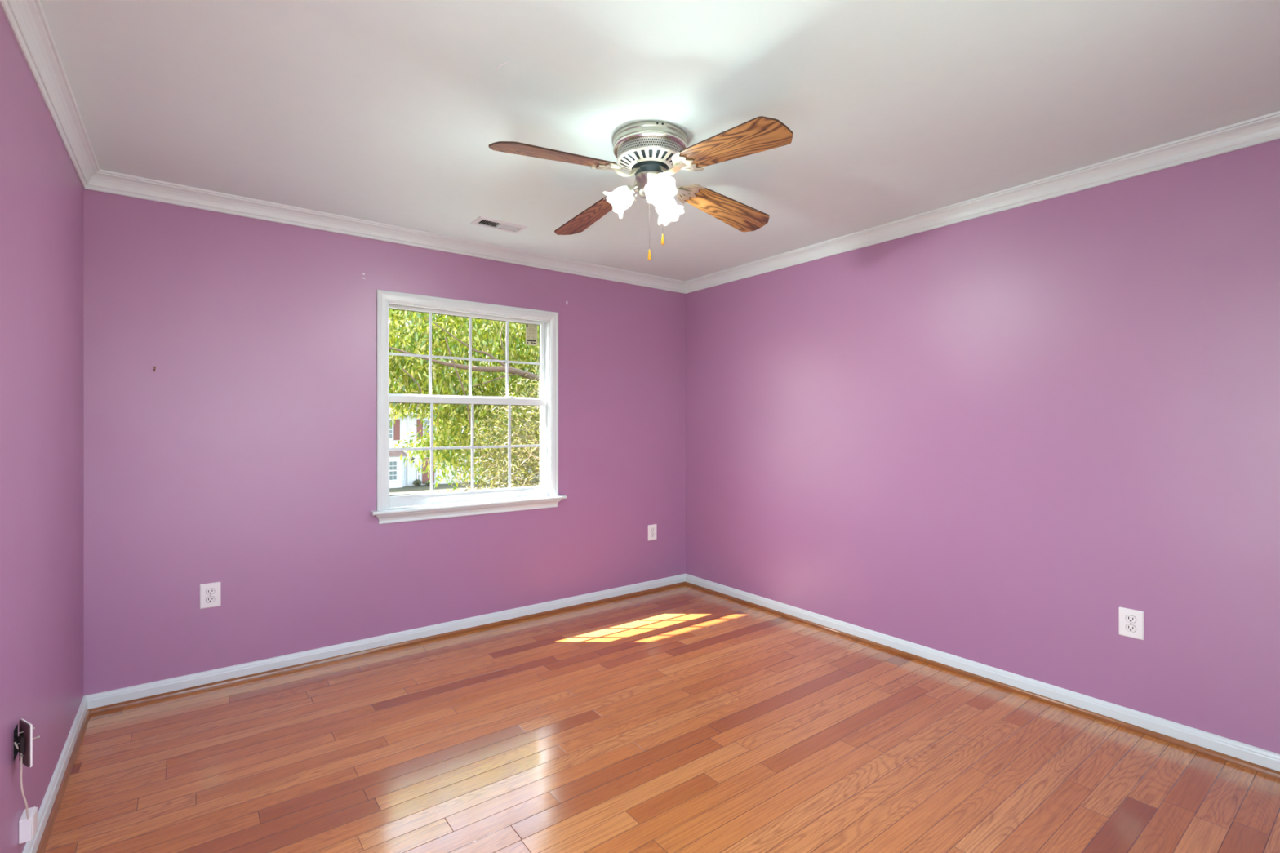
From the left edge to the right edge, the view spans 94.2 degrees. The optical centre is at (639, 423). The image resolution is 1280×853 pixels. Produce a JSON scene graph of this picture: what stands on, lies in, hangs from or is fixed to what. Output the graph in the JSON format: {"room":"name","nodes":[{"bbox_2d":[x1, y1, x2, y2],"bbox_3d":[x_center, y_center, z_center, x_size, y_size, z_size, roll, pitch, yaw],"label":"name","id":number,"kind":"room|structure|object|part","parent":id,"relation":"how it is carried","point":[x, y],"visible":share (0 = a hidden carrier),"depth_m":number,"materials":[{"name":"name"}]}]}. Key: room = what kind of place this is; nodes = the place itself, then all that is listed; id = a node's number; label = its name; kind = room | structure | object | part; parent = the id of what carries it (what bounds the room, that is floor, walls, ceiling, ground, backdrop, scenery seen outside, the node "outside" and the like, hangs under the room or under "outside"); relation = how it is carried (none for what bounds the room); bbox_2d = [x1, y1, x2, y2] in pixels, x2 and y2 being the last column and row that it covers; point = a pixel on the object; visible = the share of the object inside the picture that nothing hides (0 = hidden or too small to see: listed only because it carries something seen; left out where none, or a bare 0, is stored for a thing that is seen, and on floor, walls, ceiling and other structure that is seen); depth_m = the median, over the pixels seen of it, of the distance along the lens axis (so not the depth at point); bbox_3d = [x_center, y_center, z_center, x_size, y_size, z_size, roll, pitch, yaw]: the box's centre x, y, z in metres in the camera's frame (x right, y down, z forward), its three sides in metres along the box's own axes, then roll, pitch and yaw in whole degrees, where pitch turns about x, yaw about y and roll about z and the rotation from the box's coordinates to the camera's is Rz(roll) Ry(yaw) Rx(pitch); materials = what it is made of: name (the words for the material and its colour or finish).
{"room":"empty bedroom","nodes":[
{"label":"empty bedroom","id":0,"kind":"room"},
{"bbox_2d":[0,5,84,852],"bbox_3d":[-1.369,0.085,1.047,0.160,2.430,3.921,0,0,-37],"label":"wall","id":1,"kind":"structure","parent":0,"point":[42,192],"depth_m":1.85,"materials":[{"name":"purple paint"}]},
{"bbox_2d":[13,719,39,767],"bbox_3d":[-1.704,0.872,1.618,0.111,0.116,0.066,0,0,-17],"label":"phone jack plate","id":2,"kind":"object","parent":1,"relation":"attached to","point":[24,741],"visible":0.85,"depth_m":1.61,"materials":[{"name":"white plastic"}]},
{"bbox_2d":[13,742,29,819],"bbox_3d":[-1.694,0.987,1.638,0.017,0.249,0.066,0,0,-21],"label":"cable","id":3,"kind":"object","parent":2,"relation":"hanging from","point":[15,743],"visible":1,"depth_m":1.61,"materials":[{"name":"white plastic"}]},
{"bbox_3d":[-1.675,0.872,1.619,0.066,0.112,0.004,0,0,29],"label":"plate","id":4,"kind":"part","parent":2,"relation":"part of","materials":[{"name":"white plastic"}]},
{"bbox_3d":[-1.673,0.872,1.622,0.070,0.116,0.004,0,0,29],"label":"plate","id":5,"kind":"part","parent":2,"relation":"part of","materials":[{"name":"white plastic"}]},
{"bbox_2d":[18,806,37,844],"bbox_3d":[-1.730,1.136,1.682,0.029,0.066,0.064,0,0,-37],"label":"jack","id":6,"kind":"object","parent":1,"relation":"attached to","point":[27,828],"visible":0.99,"depth_m":1.66,"materials":[{"name":"white plastic"}]},
{"bbox_3d":[-1.720,1.136,1.690,0.003,0.060,0.058,0,0,-37],"label":"jack lid","id":7,"kind":"part","parent":6,"relation":"part of","materials":[{"name":"white plastic"}]},
{"bbox_2d":[0,0,99,188],"bbox_3d":[-1.329,-1.089,1.177,0.059,0.083,3.761,0,0,-37],"label":"trim","id":8,"kind":"structure","parent":1,"relation":"attached to","point":[27,20],"depth_m":1.87,"materials":[{"name":"white wood"}]},
{"bbox_2d":[22,696,87,852],"bbox_3d":[-1.347,1.260,1.163,0.014,0.080,3.761,0,0,-37],"label":"baseboard","id":9,"kind":"structure","parent":1,"relation":"attached to","point":[31,846],"depth_m":2.06,"materials":[{"name":"white wood"}]},
{"bbox_2d":[35,709,91,852],"bbox_3d":[-1.337,1.290,1.171,0.013,0.021,3.733,0,0,-37],"label":"trim","id":10,"kind":"structure","parent":1,"relation":"attached to","point":[42,846],"depth_m":2.09,"materials":[{"name":"brown wood"}]},
{"bbox_2d":[84,188,685,695],"bbox_3d":[-1.107,0.085,3.803,3.902,2.430,0.160,0,0,-37],"label":"wall","id":11,"kind":"structure","parent":0,"point":[245,462],"depth_m":3.14,"materials":[{"name":"purple paint"}]},
{"bbox_2d":[200,582,220,608],"bbox_3d":[-2.119,0.850,2.932,0.084,0.120,0.009,0,0,-37],"label":"wall outlet","id":12,"kind":"object","parent":11,"relation":"attached to","point":[210,593],"visible":1,"depth_m":2.93,"materials":[{"name":"white plastic"}]},
{"bbox_2d":[205,595,214,603],"bbox_3d":[-2.117,0.870,2.931,0.037,0.029,0.001,0,0,-37],"label":"receptacle","id":13,"kind":"object","parent":12,"relation":"attached to","point":[209,599],"depth_m":2.93,"materials":[{"name":"white plastic"}]},
{"bbox_2d":[205,588,214,595],"bbox_3d":[-2.117,0.831,2.930,0.034,0.028,0.002,0,0,-37],"label":"receptacle","id":14,"kind":"object","parent":12,"relation":"attached to","point":[208,591],"depth_m":2.93,"materials":[{"name":"white plastic"}]},
{"bbox_2d":[84,573,685,709],"bbox_3d":[-1.055,1.260,3.734,3.582,0.080,0.014,0,0,-37],"label":"baseboard","id":15,"kind":"structure","parent":11,"relation":"attached to","point":[126,694],"depth_m":3.29,"materials":[{"name":"white wood"}]},
{"bbox_2d":[85,168,685,293],"bbox_3d":[-1.041,-1.089,3.716,3.582,0.083,0.059,0,0,-37],"label":"trim","id":16,"kind":"structure","parent":11,"relation":"attached to","point":[105,181],"depth_m":3.28,"materials":[{"name":"white wood"}]},
{"bbox_2d":[88,581,685,714],"bbox_3d":[-1.046,1.290,3.723,3.554,0.021,0.013,0,0,-37],"label":"trim","id":17,"kind":"structure","parent":11,"relation":"attached to","point":[110,707],"depth_m":3.28,"materials":[{"name":"brown wood"}]},
{"bbox_2d":[370,289,566,524],"bbox_3d":[-1.062,-0.092,3.795,1.248,1.340,0.206,0,0,-37],"label":"window","id":18,"kind":"structure","parent":11,"relation":"in","point":[432,505],"depth_m":3.77,"materials":[{"name":"white wood"}]},
{"bbox_2d":[388,312,540,396],"bbox_3d":[-1.092,-0.427,3.822,1.002,0.507,0.010,0,0,-37],"label":"grille","id":19,"kind":"object","parent":18,"relation":"attached to","point":[470,316],"depth_m":3.82,"materials":[{"name":"white plastic"}]},
{"bbox_3d":[-1.090,-0.419,3.824,1.052,0.563,0.032,0,0,-37],"label":"sash","id":20,"kind":"part","parent":18,"relation":"part of","materials":[{"name":"white plastic"}]},
{"bbox_2d":[389,403,544,493],"bbox_3d":[-1.063,0.154,3.784,1.017,0.550,0.010,0,0,-37],"label":"grille","id":21,"kind":"object","parent":18,"relation":"attached to","point":[508,489],"depth_m":3.78,"materials":[{"name":"white plastic"}]},
{"bbox_3d":[-1.061,0.166,3.785,1.052,0.656,0.032,0,0,-37],"label":"sash","id":22,"kind":"part","parent":18,"relation":"part of","materials":[{"name":"white plastic"}]},
{"bbox_3d":[-1.049,0.511,3.777,1.248,0.022,0.161,0,0,-37],"label":"sill","id":23,"kind":"part","parent":18,"relation":"part of","materials":[{"name":"white wood"}]},
{"bbox_2d":[525,324,537,346],"bbox_3d":[-0.744,-0.605,4.081,0.090,0.144,0.002,0,0,-37],"label":"window sticker","id":24,"kind":"object","parent":18,"relation":"attached to","point":[531,330],"visible":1,"depth_m":4.08,"materials":[{"name":"white paper"}]},
{"bbox_2d":[648,524,656,541],"bbox_3d":[0.097,0.848,4.608,0.084,0.120,0.009,0,0,-37],"label":"wall outlet","id":25,"kind":"object","parent":11,"relation":"attached to","point":[651,528],"visible":1,"depth_m":4.60,"materials":[{"name":"white plastic"}]},
{"bbox_2d":[40,0,1279,280],"bbox_3d":[0.075,-1.180,2.239,3.902,0.100,4.081,0,0,-37],"label":"ceiling","id":26,"kind":"structure","parent":0,"point":[388,112],"depth_m":2.07,"materials":[{"name":"white paint"}]},
{"bbox_2d":[470,215,528,233],"bbox_3d":[-0.801,-1.208,3.390,0.288,0.170,0.150,0,0,-37],"label":"ceiling vent","id":27,"kind":"object","parent":26,"relation":"in","point":[486,222],"visible":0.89,"depth_m":3.39,"materials":[{"name":"white metal"}]},
{"bbox_2d":[488,115,793,260],"bbox_3d":[0.041,-0.888,2.366,1.001,0.481,1.001,0,0,7],"label":"ceiling fan","id":28,"kind":"object","parent":26,"relation":"hanging from","point":[651,151],"depth_m":2.26,"materials":[{"name":"brown wood"}]},
{"bbox_3d":[-0.294,-0.945,2.104,0.487,0.006,0.159,-8,17,-38],"label":"fan blade","id":29,"kind":"part","parent":28,"relation":"part of","materials":[{"name":"brown wood"}]},
{"bbox_3d":[-0.221,-0.945,2.701,0.159,0.006,0.487,-15,3,-38],"label":"fan blade","id":30,"kind":"part","parent":28,"relation":"part of","materials":[{"name":"brown wood"}]},
{"bbox_3d":[-0.072,-0.895,2.370,0.095,0.129,0.129,-36,-1,2],"label":"lamp shade","id":31,"kind":"part","parent":28,"relation":"part of","materials":[{"name":"white glass"}]},
{"bbox_3d":[-0.018,-0.934,2.368,0.043,0.028,0.017,0,0,2],"label":"lamp arm","id":32,"kind":"part","parent":28,"relation":"part of","materials":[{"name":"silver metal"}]},
{"bbox_3d":[0.037,-0.768,2.366,0.014,0.242,0.014,0,0,-37],"label":"pull chain","id":33,"kind":"part","parent":28,"relation":"part of","materials":[{"name":"white metal"}]},
{"bbox_3d":[0.037,-0.669,2.366,0.013,0.044,0.013,0,0,-28],"label":"pendant","id":34,"kind":"part","parent":28,"relation":"part of","materials":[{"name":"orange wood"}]},
{"bbox_3d":[0.037,-0.789,2.366,0.001,0.198,0.001,0,0,-37],"label":"chain","id":35,"kind":"part","parent":28,"relation":"part of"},
{"bbox_3d":[0.066,-0.903,2.267,0.033,0.033,0.064,0,36,-14],"label":"light bulb","id":36,"kind":"part","parent":28,"relation":"part of","materials":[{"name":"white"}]},
{"bbox_3d":[0.069,-0.895,2.256,0.129,0.129,0.095,0,36,-14],"label":"lamp shade","id":37,"kind":"part","parent":28,"relation":"part of","materials":[{"name":"white glass"}]},
{"bbox_3d":[0.091,-0.810,2.386,0.014,0.190,0.014,0,0,-37],"label":"pull chain","id":38,"kind":"part","parent":28,"relation":"part of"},
{"bbox_3d":[0.108,-0.895,2.458,0.129,0.129,0.095,0,-36,36],"label":"lamp shade","id":39,"kind":"part","parent":28,"relation":"part of","materials":[{"name":"white glass"}]},
{"bbox_3d":[0.377,-0.945,2.628,0.487,0.006,0.159,8,-17,-38],"label":"fan blade","id":40,"kind":"part","parent":28,"relation":"part of","materials":[{"name":"brown wood"}]},
{"bbox_3d":[0.303,-0.945,2.030,0.159,0.006,0.487,15,-3,-38],"label":"fan blade","id":41,"kind":"part","parent":28,"relation":"part of","materials":[{"name":"brown wood"}]},
{"bbox_2d":[44,584,1279,852],"bbox_3d":[0.075,1.360,2.239,3.902,0.120,4.081,0,0,-37],"label":"floor","id":42,"kind":"structure","parent":0,"point":[685,718],"depth_m":2.32,"materials":[{"name":"brown wood"}]},
{"bbox_2d":[685,138,1279,754],"bbox_3d":[1.616,0.085,3.304,0.160,2.430,3.921,0,0,-37],"label":"wall","id":43,"kind":"structure","parent":0,"point":[988,439],"depth_m":2.82,"materials":[{"name":"purple paint"}]},
{"bbox_2d":[684,111,1279,293],"bbox_3d":[1.480,-1.089,3.302,0.059,0.083,3.761,0,0,-37],"label":"trim","id":44,"kind":"structure","parent":43,"relation":"attached to","point":[1264,128],"depth_m":2.80,"materials":[{"name":"white wood"}]},
{"bbox_2d":[685,573,1279,771],"bbox_3d":[1.498,1.260,3.315,0.014,0.080,3.761,0,0,-37],"label":"baseboard","id":45,"kind":"structure","parent":43,"relation":"attached to","point":[1242,751],"depth_m":2.81,"materials":[{"name":"white wood"}]},
{"bbox_2d":[685,582,1279,778],"bbox_3d":[1.488,1.290,3.307,0.013,0.021,3.733,0,0,-37],"label":"trim","id":46,"kind":"structure","parent":43,"relation":"attached to","point":[1266,771],"depth_m":2.80,"materials":[{"name":"brown wood"}]},
{"bbox_2d":[1119,607,1143,639],"bbox_3d":[2.093,0.854,2.534,0.009,0.120,0.084,0,0,-37],"label":"wall outlet","id":47,"kind":"object","parent":43,"relation":"attached to","point":[1131,621],"visible":1,"depth_m":2.53,"materials":[{"name":"white plastic"}]},
{"bbox_2d":[1125,624,1136,632],"bbox_3d":[2.091,0.874,2.533,0.001,0.029,0.037,0,0,-37],"label":"receptacle","id":48,"kind":"object","parent":47,"relation":"attached to","point":[1129,628],"depth_m":2.53,"materials":[{"name":"white plastic"}]},
{"bbox_2d":[1125,614,1136,622],"bbox_3d":[2.091,0.835,2.533,0.001,0.029,0.037,0,0,-37],"label":"receptacle","id":49,"kind":"object","parent":47,"relation":"attached to","point":[1129,618],"depth_m":2.53,"materials":[{"name":"white plastic"}]},
{"label":"outside","id":50,"kind":"structure","parent":0,"visible":0},
{"bbox_2d":[389,478,539,495],"bbox_3d":[0.000,4.100,0.000,180.000,0.001,240.000,0,0,-37],"label":"lawn","id":51,"kind":"structure","parent":50,"point":[407,490],"depth_m":37.24,"materials":[{"name":"green plant"}]},
{"bbox_2d":[412,479,422,486],"bbox_3d":[-14.371,3.882,38.406,0.665,0.567,0.639,0,0,-23],"label":"shrub","id":52,"kind":"object","parent":51,"relation":"on","point":[417,482],"visible":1,"depth_m":38.27,"materials":[{"name":"green plant"}]},
{"bbox_2d":[423,480,430,486],"bbox_3d":[-13.739,3.935,38.772,0.558,0.490,0.622,0,0,25],"label":"shrub","id":53,"kind":"object","parent":51,"relation":"on","point":[426,482],"visible":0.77,"depth_m":38.63,"materials":[{"name":"green plant"}]},
{"bbox_2d":[388,309,539,491],"bbox_3d":[-2.939,0.396,9.507,8.496,7.421,3.995,0,0,-37],"label":"shade tree","id":54,"kind":"object","parent":51,"relation":"on","point":[486,335],"visible":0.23,"depth_m":8.80,"materials":[{"name":"green plant"}]},
{"bbox_2d":[388,381,539,488],"bbox_3d":[-15.780,0.450,42.417,26.800,7.300,8.300,0,0,-37],"label":"house","id":55,"kind":"structure","parent":51,"relation":"on","point":[401,475],"depth_m":38.66,"materials":[{"name":"white"}]},
{"bbox_3d":[-16.180,0.400,37.889,0.740,1.160,0.016,0,0,-37],"label":"pane","id":56,"kind":"part","parent":55,"relation":"part of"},
{"bbox_3d":[-15.774,3.000,37.394,0.890,1.160,0.016,0,0,-37],"label":"pane","id":57,"kind":"part","parent":55,"relation":"part of","materials":[{"name":"glass"}]},
{"bbox_2d":[394,419,399,439],"bbox_3d":[-15.642,0.420,38.271,0.340,1.320,0.079,0,0,-37],"label":"shutter","id":58,"kind":"object","parent":55,"relation":"hanging from","point":[397,426],"depth_m":38.24,"materials":[{"name":"red wood"}]},
{"bbox_2d":[417,419,422,437],"bbox_3d":[-14.501,0.420,39.134,0.340,1.320,0.079,0,0,-37],"label":"shutter","id":59,"kind":"object","parent":55,"relation":"hanging from","point":[420,427],"depth_m":39.11,"materials":[{"name":"red wood"}]},
{"bbox_3d":[-14.050,3.150,39.482,0.780,1.700,0.070,0,0,-37],"label":"door","id":60,"kind":"part","parent":55,"relation":"part of","materials":[{"name":"red wood"}]},
{"bbox_3d":[-13.987,0.400,39.548,0.740,1.160,0.016,0,0,-37],"label":"pane","id":61,"kind":"part","parent":55,"relation":"part of","materials":[{"name":"glass"}]},
{"bbox_2d":[437,368,539,491],"bbox_3d":[-1.113,1.654,7.898,3.306,4.897,2.049,0,0,-31],"label":"bush","id":62,"kind":"object","parent":51,"relation":"on","point":[536,460],"visible":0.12,"depth_m":7.48,"materials":[{"name":"green plant"}]}
]}

